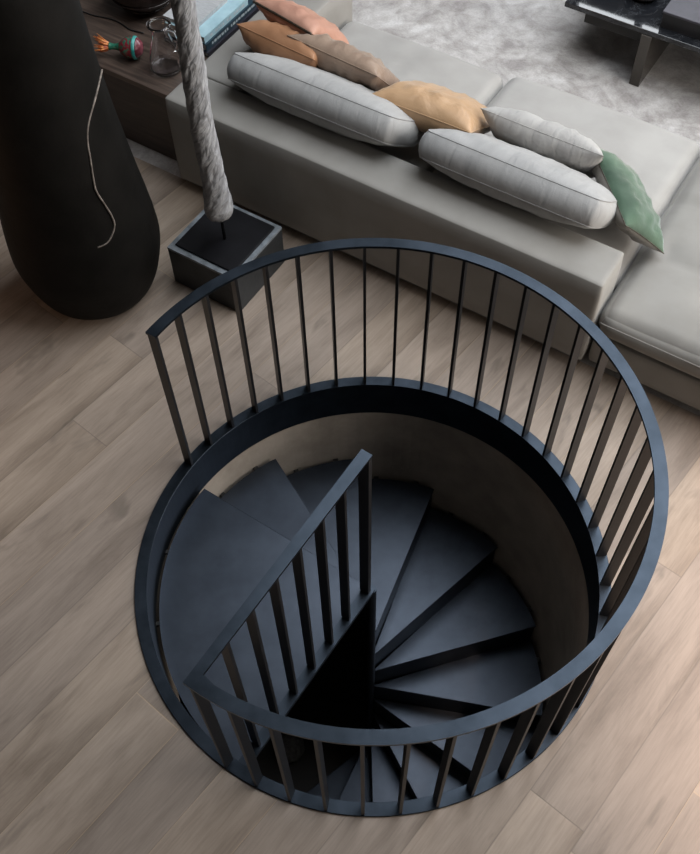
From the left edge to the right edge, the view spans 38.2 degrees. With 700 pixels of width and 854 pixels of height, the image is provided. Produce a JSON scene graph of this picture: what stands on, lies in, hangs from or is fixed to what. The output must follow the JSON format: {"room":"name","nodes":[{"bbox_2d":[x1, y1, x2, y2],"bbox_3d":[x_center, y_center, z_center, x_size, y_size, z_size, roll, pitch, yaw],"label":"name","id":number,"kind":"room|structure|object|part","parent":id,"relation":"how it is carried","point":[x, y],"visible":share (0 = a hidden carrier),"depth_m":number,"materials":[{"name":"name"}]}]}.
{"room":"living room","nodes":[
{"label":"living room","id":0,"kind":"room"},
{"bbox_2d":[178,614,424,792],"bbox_3d":[0.132,2.143,6.652,5.200,0.100,5.200,-1,57,0],"label":"floor","id":1,"kind":"structure","parent":0,"point":[336,696],"depth_m":6.78,"materials":[{"name":"black"}]},
{"bbox_2d":[281,733,304,762],"bbox_3d":[-0.390,2.075,6.542,0.197,0.175,0.195,-1,57,0],"label":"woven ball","id":2,"kind":"object","parent":1,"relation":"on","point":[294,746],"visible":0.62,"depth_m":6.48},
{"bbox_2d":[156,458,545,801],"bbox_3d":[0.117,1.412,5.529,1.894,2.580,1.903,-1,57,0],"label":"spiral staircase","id":3,"kind":"structure","parent":1,"relation":"on","point":[464,621],"depth_m":5.33,"materials":[{"name":"metal"}]},
{"bbox_2d":[0,157,699,853],"bbox_3d":[0.732,-0.201,4.909,9.200,0.200,10.800,27,62,17],"label":"floor","id":4,"kind":"structure","parent":0,"point":[94,760],"depth_m":4.25,"materials":[{"name":"brown wood"}]},
{"bbox_2d":[0,0,159,319],"bbox_3d":[-1.287,-1.226,4.409,0.716,1.810,0.714,-1,57,0],"label":"floor vase","id":5,"kind":"object","parent":4,"relation":"on","point":[54,221],"visible":0.99,"depth_m":4.26,"materials":[{"name":"ceramic"}]},
{"bbox_2d":[87,69,114,247],"bbox_3d":[-1.043,-1.119,4.309,0.062,0.693,0.362,17,59,12],"label":"vine","id":6,"kind":"object","parent":5,"relation":"hanging from","point":[101,72],"visible":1,"depth_m":4.21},
{"bbox_2d":[167,205,284,310],"bbox_3d":[-0.617,-0.870,5.097,0.405,0.250,0.405,27,62,17],"label":"pedestal","id":7,"kind":"object","parent":4,"relation":"on","point":[190,270],"visible":0.51,"depth_m":5.01,"materials":[{"name":"stone"}]},
{"bbox_2d":[170,0,274,270],"bbox_3d":[-0.626,-1.406,4.272,0.352,1.715,0.352,27,62,17],"label":"sculpture","id":8,"kind":"object","parent":7,"relation":"on","point":[225,236],"visible":1,"depth_m":4.60,"materials":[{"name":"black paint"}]},
{"bbox_3d":[-0.617,-0.991,4.869,0.015,0.238,0.016,27,62,17],"label":"rod","id":9,"kind":"part","parent":8,"relation":"part of","materials":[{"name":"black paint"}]},
{"bbox_3d":[-0.615,-0.942,4.987,0.352,0.012,0.352,27,62,17],"label":"plate","id":10,"kind":"part","parent":8,"relation":"part of","materials":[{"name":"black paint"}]},
{"bbox_2d":[134,238,668,816],"bbox_3d":[0.088,0.405,3.974,2.000,1.175,2.000,-1,57,0],"label":"guard railing","id":11,"kind":"object","parent":4,"relation":"on","point":[610,610],"visible":0.99,"depth_m":3.96,"materials":[{"name":"metal"}]},
{"bbox_3d":[-0.170,1.028,4.238,0.048,0.011,0.925,29,62,18],"label":"foot plate","id":12,"kind":"part","parent":11,"relation":"part of","materials":[{"name":"metal"}]},
{"bbox_3d":[0.059,0.409,3.958,0.045,1.126,0.020,29,62,18],"label":"newel post","id":13,"kind":"part","parent":11,"relation":"part of","materials":[{"name":"metal"}]},
{"bbox_2d":[126,0,699,415],"bbox_3d":[1.327,-2.482,6.253,7.200,0.010,4.600,27,62,17],"label":"rug","id":14,"kind":"object","parent":4,"relation":"on","point":[550,43],"visible":0.14,"depth_m":6.10,"materials":[{"name":"silver carpet"}]},
{"bbox_2d":[80,0,219,160],"bbox_3d":[-1.315,-2.380,5.941,1.810,0.473,1.220,27,62,17],"label":"side table","id":15,"kind":"object","parent":14,"relation":"on","point":[138,95],"visible":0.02,"depth_m":5.49,"materials":[{"name":"brown wood"}]},
{"bbox_2d":[83,11,143,33],"bbox_3d":[-1.304,-2.229,5.556,0.421,0.008,0.031,26,61,17],"label":"power cord","id":16,"kind":"object","parent":15,"relation":"on","point":[83,11],"visible":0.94,"depth_m":5.55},
{"bbox_2d":[93,34,143,59],"bbox_3d":[-1.225,-2.010,5.345,0.265,0.122,0.122,5,57,4],"label":"ornament","id":17,"kind":"object","parent":15,"relation":"on","point":[130,47],"visible":1,"depth_m":5.31,"materials":[{"name":"ceramic"}]},
{"bbox_2d":[112,0,169,14],"bbox_3d":[-1.134,-2.410,5.540,0.391,0.227,0.391,-1,57,0],"label":"bowl","id":18,"kind":"object","parent":15,"relation":"on","point":[142,7],"visible":0.99,"depth_m":5.45,"materials":[{"name":"black ceramic"}]},
{"bbox_2d":[146,16,180,76],"bbox_3d":[-0.966,-1.968,5.225,0.172,0.269,0.172,-17,58,-10],"label":"glass jug","id":19,"kind":"object","parent":15,"relation":"on","point":[164,61],"visible":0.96,"depth_m":5.19,"materials":[{"name":"clear"}]},
{"bbox_3d":[-0.894,-1.975,5.170,0.062,0.133,0.022,21,60,14],"label":"handle","id":20,"kind":"part","parent":19,"relation":"part of","materials":[{"name":"clear glass"}]},
{"bbox_2d":[172,6,259,56],"bbox_3d":[-0.731,-2.236,5.541,0.295,0.024,0.550,27,62,17],"label":"book","id":21,"kind":"object","parent":15,"relation":"on","point":[255,10],"visible":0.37,"depth_m":5.45,"materials":[{"name":"black paper"}]},
{"bbox_2d":[169,0,255,50],"bbox_3d":[-0.747,-2.236,5.503,0.271,0.040,0.480,27,62,17],"label":"book","id":22,"kind":"object","parent":21,"relation":"on","point":[251,5],"visible":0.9,"depth_m":5.44,"materials":[{"name":"paper"}]},
{"bbox_2d":[170,0,247,43],"bbox_3d":[-0.767,-2.231,5.453,0.251,0.038,0.395,27,62,17],"label":"book","id":23,"kind":"object","parent":22,"relation":"on","point":[229,10],"visible":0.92,"depth_m":5.40,"materials":[{"name":"blue paper"}]},
{"bbox_2d":[163,0,227,26],"bbox_3d":[-0.829,-2.248,5.428,0.205,0.022,0.300,27,62,17],"label":"book","id":24,"kind":"object","parent":23,"relation":"on","point":[206,9],"visible":0.37,"depth_m":5.41,"materials":[{"name":"white paper"}]},
{"bbox_2d":[165,0,699,359],"bbox_3d":[0.438,-1.436,5.228,2.385,0.593,1.341,27,62,17],"label":"sofa","id":25,"kind":"object","parent":14,"relation":"on","point":[320,183],"visible":0.66,"depth_m":4.90,"materials":[{"name":"grey fabric"}]},
{"bbox_2d":[236,20,317,67],"bbox_3d":[-0.299,-1.901,5.123,0.488,0.301,0.294,31,62,19],"label":"pillow","id":26,"kind":"object","parent":25,"relation":"on","point":[262,36],"visible":0.62,"depth_m":4.99,"materials":[{"name":"brown leather"}]},
{"bbox_3d":[-0.388,-1.994,5.571,0.290,0.537,1.084,27,62,17],"label":"armrest","id":27,"kind":"part","parent":25,"relation":"part of","materials":[{"name":"grey fabric"}]},
{"bbox_2d":[253,0,349,44],"bbox_3d":[-0.241,-2.058,5.178,0.416,0.278,0.299,37,65,22],"label":"pillow","id":28,"kind":"object","parent":25,"relation":"on","point":[302,19],"visible":0.66,"depth_m":5.05,"materials":[{"name":"leather"}]},
{"bbox_2d":[227,52,423,146],"bbox_3d":[-0.117,-1.594,4.921,0.988,0.360,0.407,27,61,17],"label":"cushion","id":29,"kind":"object","parent":25,"relation":"on","point":[327,100],"visible":0.94,"depth_m":4.73,"materials":[{"name":"grey fabric"}]},
{"bbox_2d":[287,34,399,91],"bbox_3d":[-0.003,-1.799,5.059,0.546,0.335,0.320,31,63,19],"label":"pillow","id":30,"kind":"object","parent":25,"relation":"on","point":[342,59],"visible":0.67,"depth_m":4.88,"materials":[{"name":"brown fabric"}]},
{"bbox_3d":[0.144,-1.060,4.956,2.380,0.537,0.243,27,62,17],"label":"backrest","id":31,"kind":"part","parent":25,"relation":"part of","materials":[{"name":"grey fabric"}]},
{"bbox_2d":[340,22,502,172],"bbox_3d":[0.148,-1.700,5.362,1.010,0.188,1.052,27,62,17],"label":"seat cushion","id":32,"kind":"object","parent":25,"relation":"on","point":[408,60],"depth_m":5.40,"materials":[{"name":"grey fabric"}]},
{"bbox_2d":[372,80,490,133],"bbox_3d":[0.419,-1.536,4.902,0.546,0.310,0.395,26,61,16],"label":"pillow","id":33,"kind":"object","parent":25,"relation":"on","point":[430,105],"visible":0.69,"depth_m":4.74,"materials":[{"name":"gold fabric"}]},
{"bbox_2d":[419,129,616,228],"bbox_3d":[0.776,-1.141,4.621,0.938,0.373,0.423,27,61,17],"label":"cushion","id":34,"kind":"object","parent":25,"relation":"on","point":[534,183],"visible":0.93,"depth_m":4.43,"materials":[{"name":"grey fabric"}]},
{"bbox_2d":[480,107,603,177],"bbox_3d":[0.929,-1.345,4.790,0.627,0.304,0.268,28,62,18],"label":"pillow","id":35,"kind":"object","parent":25,"relation":"on","point":[566,146],"visible":0.77,"depth_m":4.65,"materials":[{"name":"grey fabric"}]},
{"bbox_2d":[433,77,699,291],"bbox_3d":[1.047,-1.258,5.060,1.097,0.189,1.102,27,62,17],"label":"seat cushion","id":36,"kind":"object","parent":25,"relation":"on","point":[662,159],"depth_m":5.07,"materials":[{"name":"grey fabric"}]},
{"bbox_2d":[592,148,663,253],"bbox_3d":[1.269,-1.051,4.648,0.258,0.254,0.540,-10,57,-6],"label":"pillow","id":37,"kind":"object","parent":25,"relation":"on","point":[635,215],"visible":0.85,"depth_m":4.54,"materials":[{"name":"green fabric"}]},
{"bbox_2d":[564,0,699,86],"bbox_3d":[2.471,-2.326,5.910,2.120,0.363,1.302,27,62,17],"label":"coffee table","id":38,"kind":"object","parent":14,"relation":"on","point":[634,19],"visible":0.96,"depth_m":5.74,"materials":[{"name":"black stone"}]},
{"bbox_3d":[1.786,-2.263,5.898,0.061,0.332,0.472,27,62,17],"label":"leg","id":39,"kind":"part","parent":38,"relation":"part of","materials":[{"name":"brown metal"}]},
{"bbox_2d":[660,0,699,39],"bbox_3d":[2.218,-2.306,5.624,0.790,0.100,0.610,27,62,17],"label":"box","id":40,"kind":"object","parent":38,"relation":"on","point":[679,16],"visible":1,"depth_m":5.57,"materials":[{"name":"paint"}]},
{"bbox_3d":[2.218,-2.329,5.588,0.790,0.014,0.610,27,62,17],"label":"lid","id":41,"kind":"part","parent":40,"relation":"part of","materials":[{"name":"paint"}]},
{"bbox_2d":[589,156,699,409],"bbox_3d":[2.045,-0.687,4.804,1.264,0.444,1.589,27,62,17],"label":"chaise","id":42,"kind":"object","parent":14,"relation":"on","point":[652,316],"visible":0.95,"depth_m":4.54,"materials":[{"name":"grey fabric"}]},
{"bbox_2d":[156,413,588,726],"bbox_3d":[0.113,1.414,5.528,2.100,2.580,2.100,-1,57,0],"label":"wall","id":43,"kind":"structure","parent":0,"point":[470,479],"depth_m":5.13,"materials":[{"name":"beige paint"}]}
]}

